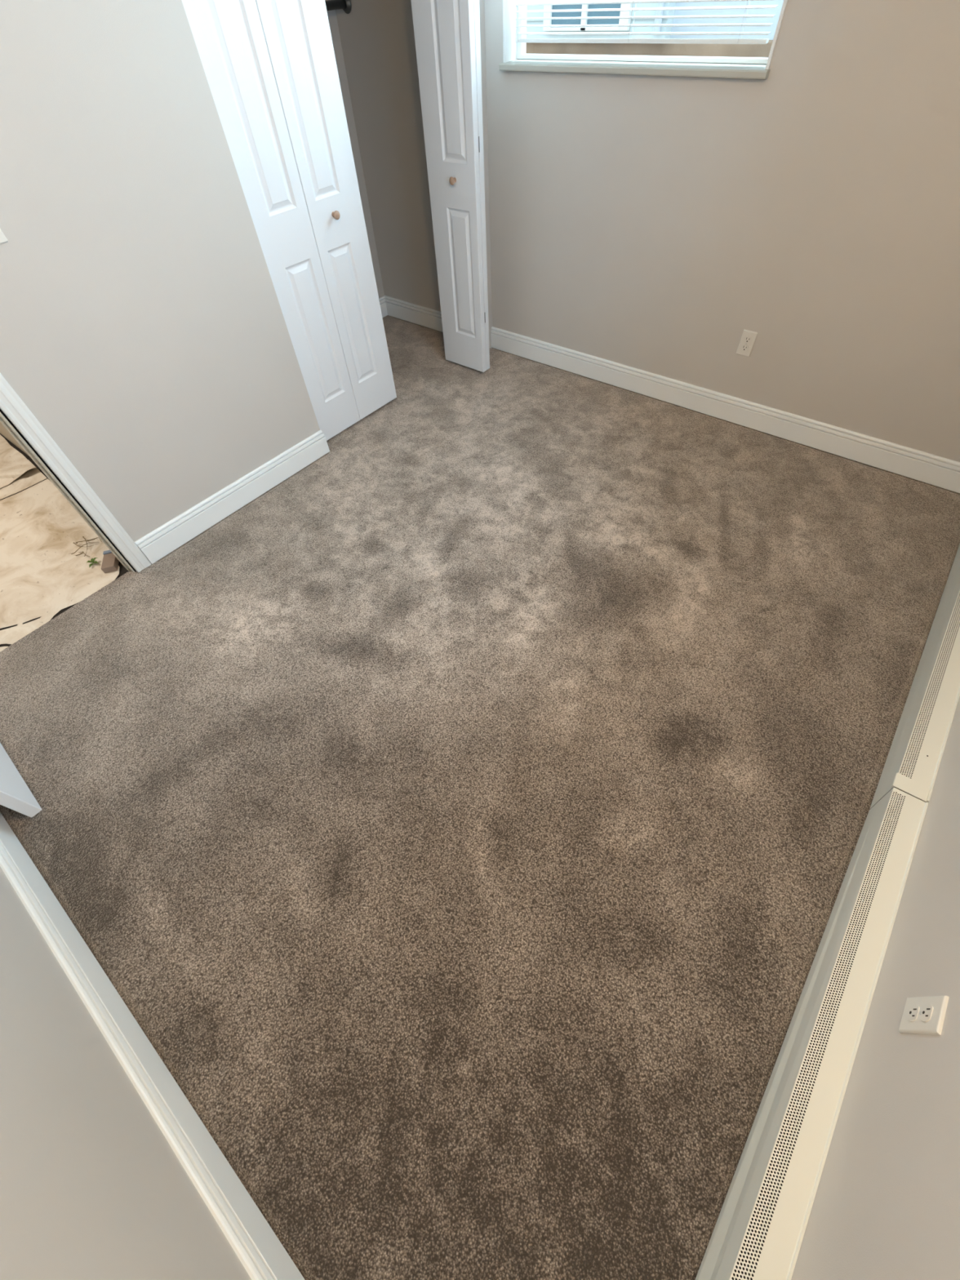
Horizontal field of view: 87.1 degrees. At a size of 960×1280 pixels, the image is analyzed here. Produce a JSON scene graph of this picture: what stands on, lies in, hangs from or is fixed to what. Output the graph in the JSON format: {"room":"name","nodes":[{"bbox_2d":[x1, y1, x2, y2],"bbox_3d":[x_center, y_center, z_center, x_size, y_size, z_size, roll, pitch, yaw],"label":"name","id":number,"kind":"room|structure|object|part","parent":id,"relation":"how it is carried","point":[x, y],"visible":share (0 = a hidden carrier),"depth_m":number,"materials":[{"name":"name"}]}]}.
{"room":"empty bedroom","nodes":[
{"label":"empty bedroom","id":0,"kind":"room"},
{"bbox_2d":[0,422,30,457],"bbox_3d":[-2.834,-1.932,2.086,3.080,2.460,0.085,31,61,24],"label":"wall","id":1,"kind":"structure","parent":0,"point":[3,431],"depth_m":2.96,"materials":[{"name":"beige paint"}]},
{"bbox_2d":[0,866,251,1279],"bbox_3d":[-1.073,0.269,0.347,2.933,2.460,0.120,31,61,24],"label":"wall","id":2,"kind":"structure","parent":0,"point":[92,1188],"depth_m":0.92,"materials":[{"name":"beige paint"}]},
{"bbox_2d":[0,812,304,1279],"bbox_3d":[-0.978,0.909,1.296,2.933,0.128,0.016,31,61,24],"label":"baseboard","id":3,"kind":"structure","parent":2,"relation":"attached to","point":[248,1233],"depth_m":1.18,"materials":[{"name":"white paint"}]},
{"bbox_2d":[0,0,492,572],"bbox_3d":[-1.383,-1.374,1.588,0.120,2.460,4.400,31,61,24],"label":"wall","id":4,"kind":"structure","parent":0,"point":[143,326],"depth_m":1.78,"materials":[{"name":"beige paint"}]},
{"bbox_2d":[0,228,8,243],"bbox_3d":[-1.453,-1.220,1.469,0.014,0.114,0.071,31,61,24],"label":"light switch","id":5,"kind":"object","parent":4,"relation":"attached to","point":[2,237],"visible":1,"depth_m":1.52,"materials":[{"name":"white plastic"}]},
{"bbox_2d":[0,742,41,817],"bbox_3d":[-1.763,-0.256,1.008,0.798,2.009,0.098,33,62,25],"label":"door","id":6,"kind":"structure","parent":4,"relation":"in","point":[15,795],"depth_m":1.61,"materials":[{"name":"white wood"}]},
{"bbox_2d":[0,373,151,573],"bbox_3d":[-1.651,-0.982,1.510,0.142,2.133,0.088,31,61,24],"label":"door frame","id":7,"kind":"structure","parent":4,"relation":"attached to","point":[11,403],"depth_m":1.93,"materials":[{"name":"white paint"}]},
{"bbox_2d":[134,430,329,564],"bbox_3d":[-1.192,-0.747,2.541,0.016,0.128,1.095,31,61,24],"label":"baseboard","id":8,"kind":"structure","parent":4,"relation":"attached to","point":[164,540],"depth_m":2.50,"materials":[{"name":"white paint"}]},
{"bbox_3d":[-0.611,-2.715,1.504,0.040,0.016,1.253,31,61,24],"label":"door track","id":9,"kind":"object","parent":4,"relation":"attached to","visible":0},
{"bbox_2d":[182,0,396,440],"bbox_3d":[-0.752,-1.898,2.173,0.067,2.010,0.620,31,61,24],"label":"door","id":10,"kind":"structure","parent":9,"relation":"attached to","point":[270,67],"depth_m":2.13,"materials":[{"name":"white wood"}]},
{"bbox_3d":[-0.654,-1.926,2.287,0.032,0.032,0.032,31,61,24],"label":"knob","id":11,"kind":"part","parent":10,"relation":"part of","materials":[{"name":"beige wood"}]},
{"bbox_2d":[411,0,489,372],"bbox_3d":[-0.138,-2.414,2.522,0.327,2.010,0.105,31,61,24],"label":"door","id":12,"kind":"structure","parent":9,"relation":"attached to","point":[446,33],"depth_m":2.52,"materials":[{"name":"white wood"}]},
{"bbox_3d":[-0.137,-2.331,2.561,0.032,0.032,0.032,31,61,24],"label":"knob","id":13,"kind":"part","parent":12,"relation":"part of","materials":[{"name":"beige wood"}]},
{"bbox_2d":[324,0,384,297],"bbox_3d":[-1.494,-2.586,2.496,0.120,2.460,2.170,31,61,24],"label":"wall","id":14,"kind":"structure","parent":0,"point":[331,15],"depth_m":3.13,"materials":[{"name":"beige paint"}]},
{"bbox_2d":[378,295,387,317],"bbox_3d":[-1.351,-1.908,3.414,0.016,0.128,2.050,31,61,24],"label":"baseboard","id":15,"kind":"structure","parent":14,"relation":"attached to","point":[382,300],"depth_m":3.84,"materials":[{"name":"white paint"}]},
{"bbox_2d":[0,315,959,1279],"bbox_3d":[-1.258,-0.652,2.629,6.333,0.120,4.550,31,61,24],"label":"floor","id":16,"kind":"structure","parent":0,"point":[465,820],"depth_m":1.63,"materials":[{"name":"carpet"}]},
{"bbox_2d":[0,435,35,488],"bbox_3d":[-3.778,-0.860,2.842,1.925,0.036,1.790,31,61,24],"label":"paper","id":17,"kind":"object","parent":16,"relation":"on","point":[13,464],"visible":1,"depth_m":2.91,"materials":[{"name":"beige paper"}]},
{"bbox_2d":[0,459,46,499],"bbox_3d":[-3.074,-0.410,2.492,0.276,0.007,1.775,31,61,24],"label":"paper","id":18,"kind":"object","parent":16,"relation":"on","point":[33,476],"visible":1,"depth_m":2.81,"materials":[{"name":"beige paper"}]},
{"bbox_2d":[0,478,119,651],"bbox_3d":[-2.553,-0.084,2.219,1.152,0.007,1.760,31,61,24],"label":"paper","id":19,"kind":"object","parent":16,"relation":"on","point":[40,576],"visible":0.87,"depth_m":2.41,"materials":[{"name":"beige paper"}]},
{"bbox_2d":[71,536,102,556],"bbox_3d":[-1.920,-0.460,2.442,0.148,0.023,0.130,6,54,8],"label":"dry twig","id":20,"kind":"object","parent":19,"relation":"on","point":[82,536],"visible":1,"depth_m":2.45,"materials":[{"name":"brown"}]},
{"bbox_2d":[86,557,97,567],"bbox_3d":[-1.820,-0.370,2.373,0.053,0.017,0.059,-32,58,-19],"label":"sprig","id":21,"kind":"object","parent":19,"relation":"on","point":[92,560],"visible":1,"depth_m":2.37,"materials":[{"name":"green plant"}]},
{"bbox_2d":[101,550,119,573],"bbox_3d":[-1.730,-0.371,2.363,0.058,0.034,0.120,-16,54,-8],"label":"wood offcut","id":22,"kind":"object","parent":19,"relation":"on","point":[110,562],"visible":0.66,"depth_m":2.34,"materials":[{"name":"brown wood"}]},
{"bbox_2d":[335,0,959,462],"bbox_3d":[0.820,-2.353,2.191,4.203,2.460,0.140,31,61,24],"label":"wall","id":23,"kind":"structure","parent":0,"point":[811,207],"depth_m":2.33,"materials":[{"name":"beige paint"}]},
{"bbox_2d":[324,0,351,13],"bbox_3d":[-1.344,-2.722,2.227,0.068,0.068,2.046,31,61,24],"label":"closet rod","id":24,"kind":"object","parent":23,"relation":"attached to","point":[345,5],"visible":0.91,"depth_m":2.65,"materials":[{"name":"grey metal"}]},
{"bbox_3d":[-1.345,-2.721,2.226,0.032,0.032,2.042,31,61,24],"label":"rod","id":25,"kind":"part","parent":24,"relation":"part of","materials":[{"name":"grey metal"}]},
{"bbox_2d":[342,0,351,13],"bbox_3d":[-0.714,-3.374,2.676,0.068,0.068,0.022,31,61,24],"label":"socket","id":26,"kind":"object","parent":24,"relation":"attached to","point":[347,6],"depth_m":2.67,"materials":[{"name":"grey metal"}]},
{"bbox_2d":[384,295,443,332],"bbox_3d":[-0.369,-2.350,3.687,0.910,0.128,0.016,31,61,24],"label":"baseboard","id":27,"kind":"structure","parent":23,"relation":"attached to","point":[423,316],"depth_m":3.74,"materials":[{"name":"white paint"}]},
{"bbox_2d":[498,0,787,79],"bbox_3d":[0.619,-2.745,1.862,1.268,0.866,0.167,31,61,24],"label":"window","id":28,"kind":"structure","parent":23,"relation":"in","point":[515,58],"depth_m":2.18,"materials":[{"name":"white plastic"}]},
{"bbox_3d":[0.638,-2.495,2.198,1.268,0.027,0.167,31,61,24],"label":"sill","id":29,"kind":"part","parent":28,"relation":"part of","materials":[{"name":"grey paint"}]},
{"bbox_2d":[515,0,777,44],"bbox_3d":[0.613,-2.767,1.836,1.168,0.770,0.029,31,61,24],"label":"blind","id":30,"kind":"object","parent":28,"relation":"attached to","point":[535,2],"visible":1,"depth_m":2.09,"materials":[{"name":"white plastic"}]},
{"bbox_3d":[0.169,-3.035,2.069,0.002,0.752,0.029,31,61,24],"label":"ladder cord","id":31,"kind":"part","parent":30,"relation":"part of","materials":[{"name":"white fabric"}]},
{"bbox_3d":[0.618,-2.760,1.839,0.002,0.752,0.029,31,61,24],"label":"ladder cord","id":32,"kind":"part","parent":30,"relation":"part of","materials":[{"name":"white fabric"}]},
{"bbox_3d":[0.630,-2.541,2.140,1.168,0.012,0.024,31,61,24],"label":"rail","id":33,"kind":"part","parent":30,"relation":"part of","materials":[{"name":"white plastic"}]},
{"bbox_3d":[0.985,-2.535,1.651,0.002,0.752,0.029,31,61,24],"label":"ladder cord","id":34,"kind":"part","parent":30,"relation":"part of","materials":[{"name":"white fabric"}]},
{"bbox_2d":[490,326,959,493],"bbox_3d":[1.226,-1.373,2.869,2.933,0.128,0.016,31,61,24],"label":"baseboard","id":35,"kind":"structure","parent":23,"relation":"attached to","point":[927,468],"depth_m":2.74,"materials":[{"name":"white paint"}]},
{"bbox_2d":[735,328,758,356],"bbox_3d":[1.342,-1.493,2.541,0.071,0.114,0.008,31,61,24],"label":"wall outlet","id":36,"kind":"object","parent":23,"relation":"attached to","point":[746,344],"visible":1,"depth_m":2.54,"materials":[{"name":"white plastic"}]},
{"bbox_2d":[741,344,748,351],"bbox_3d":[1.341,-1.479,2.556,0.034,0.027,0.003,31,61,24],"label":"receptacle","id":37,"kind":"object","parent":36,"relation":"attached to","point":[744,347],"depth_m":2.55,"materials":[{"name":"grey plastic"}]},
{"bbox_2d":[744,336,751,342],"bbox_3d":[1.339,-1.503,2.524,0.034,0.027,0.003,31,61,24],"label":"receptacle","id":38,"kind":"object","parent":36,"relation":"attached to","point":[747,339],"depth_m":2.52,"materials":[{"name":"grey plastic"}]},
{"bbox_2d":[791,696,959,1279],"bbox_3d":[1.010,0.091,0.361,0.140,2.460,4.400,31,61,24],"label":"wall","id":39,"kind":"structure","parent":0,"point":[886,1206],"depth_m":0.90,"materials":[{"name":"beige paint"}]},
{"bbox_2d":[695,787,928,1279],"bbox_3d":[0.671,1.022,1.086,0.080,0.173,1.702,31,61,24],"label":"baseboard heater cover","id":40,"kind":"object","parent":39,"relation":"attached to","point":[758,1232],"visible":1,"depth_m":1.09,"materials":[{"name":"white metal"}]},
{"bbox_2d":[870,543,959,808],"bbox_3d":[1.763,-0.112,1.868,0.084,0.173,1.821,31,61,24],"label":"baseboard heater cover","id":41,"kind":"object","parent":39,"relation":"attached to","point":[912,764],"visible":1,"depth_m":1.58,"materials":[{"name":"white metal"}]},
{"bbox_2d":[898,590,959,778],"bbox_3d":[1.744,-0.169,1.817,0.031,0.003,1.817,31,61,24],"label":"grille","id":42,"kind":"object","parent":41,"relation":"attached to","point":[919,755],"depth_m":1.57,"materials":[{"name":"white metal"}]},
{"bbox_3d":[1.775,-0.153,1.797,0.048,0.010,1.817,31,61,24],"label":"panel","id":43,"kind":"part","parent":41,"relation":"part of","materials":[{"name":"white metal"}]},
{"bbox_2d":[898,995,949,1035],"bbox_3d":[0.842,0.713,0.962,0.008,0.114,0.071,31,61,24],"label":"wall outlet","id":44,"kind":"object","parent":39,"relation":"attached to","point":[921,1015],"visible":1,"depth_m":0.95,"materials":[{"name":"white plastic"}]},
{"bbox_2d":[907,1004,919,1022],"bbox_3d":[0.841,0.724,0.979,0.003,0.027,0.034,31,61,24],"label":"receptacle","id":45,"kind":"object","parent":44,"relation":"attached to","point":[913,1010],"depth_m":0.98,"materials":[{"name":"grey plastic"}]},
{"bbox_2d":[920,1004,933,1022],"bbox_3d":[0.840,0.701,0.948,0.003,0.027,0.034,31,61,24],"label":"receptacle","id":46,"kind":"object","parent":44,"relation":"attached to","point":[926,1010],"depth_m":0.95,"materials":[{"name":"grey plastic"}]},
{"label":"outside","id":47,"kind":"structure","parent":0,"visible":0},
{"bbox_3d":[3.832,-6.417,5.587,18.000,0.350,11.855,31,61,24],"label":"ground","id":48,"kind":"structure","parent":47,"visible":0},
{"bbox_2d":[525,0,783,57],"bbox_3d":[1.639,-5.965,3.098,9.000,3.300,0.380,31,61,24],"label":"window","id":49,"kind":"structure","parent":48,"relation":"on","point":[624,49],"depth_m":4.24,"materials":[{"name":"white"}]},
{"bbox_3d":[0.913,-5.726,4.139,0.700,0.888,0.015,31,61,24],"label":"pane","id":50,"kind":"part","parent":49,"relation":"part of","materials":[{"name":"blue"}]}
]}

